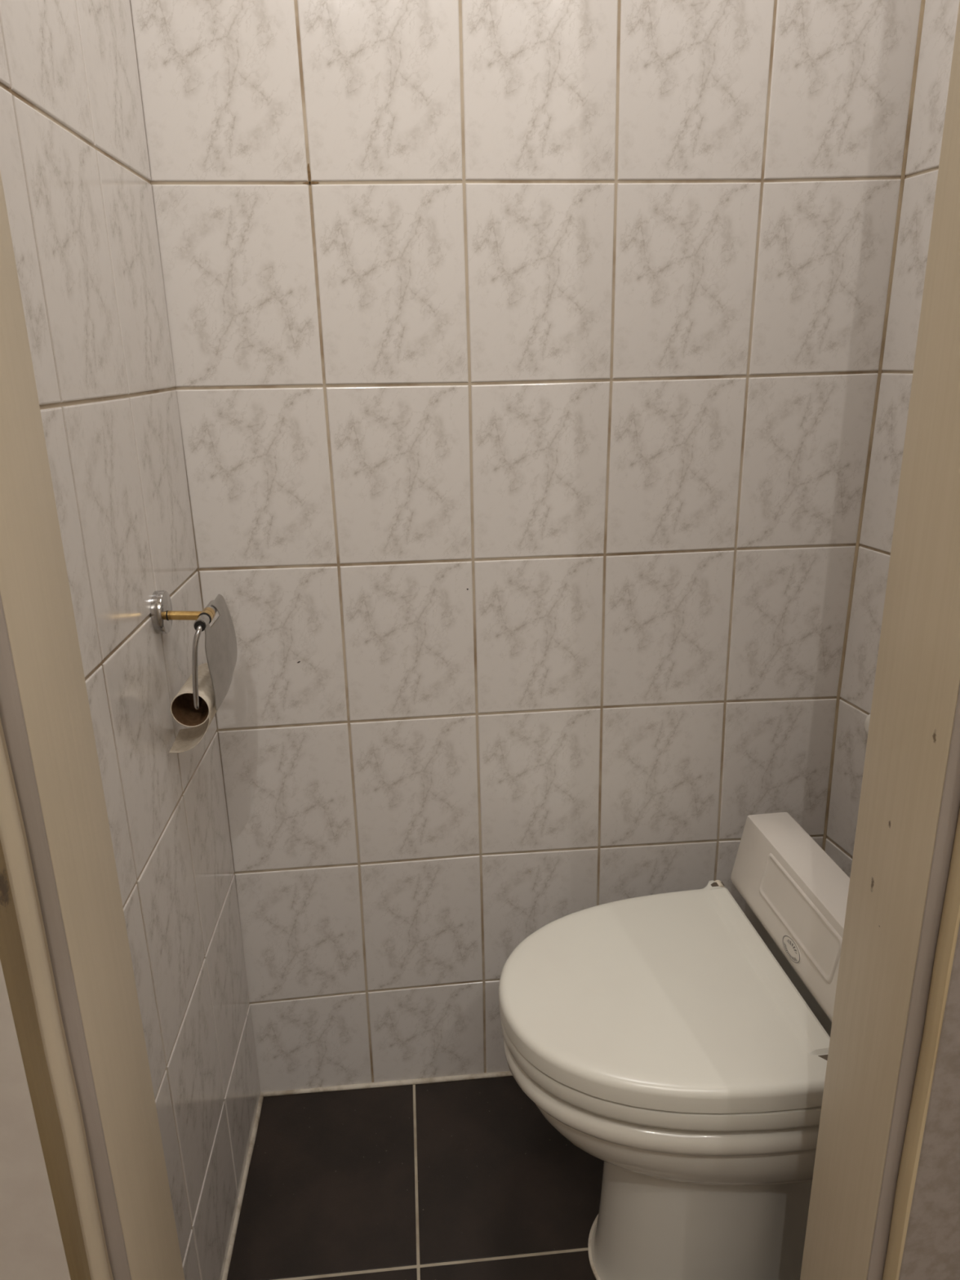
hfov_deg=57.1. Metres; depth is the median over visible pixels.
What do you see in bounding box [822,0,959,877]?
wall
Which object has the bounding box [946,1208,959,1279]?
wall
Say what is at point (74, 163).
wall
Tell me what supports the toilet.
on the floor
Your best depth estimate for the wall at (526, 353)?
1.26 m
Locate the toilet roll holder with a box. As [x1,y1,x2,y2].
[151,590,237,710]
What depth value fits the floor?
1.38 m
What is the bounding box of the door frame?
[0,0,959,1279]
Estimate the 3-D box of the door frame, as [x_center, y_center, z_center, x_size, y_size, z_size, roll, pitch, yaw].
[0.013,0.015,0.583,0.720,2.090,0.168,-3,18,-5]
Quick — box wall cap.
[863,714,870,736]
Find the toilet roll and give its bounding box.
[168,662,217,752]
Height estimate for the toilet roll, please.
0.082 m
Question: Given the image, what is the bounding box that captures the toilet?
[498,812,849,1279]
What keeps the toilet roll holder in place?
attached to the wall at (74, 163)
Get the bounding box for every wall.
[0,0,260,1279]
[129,0,921,1092]
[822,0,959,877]
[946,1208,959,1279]
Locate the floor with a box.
[222,1071,604,1279]

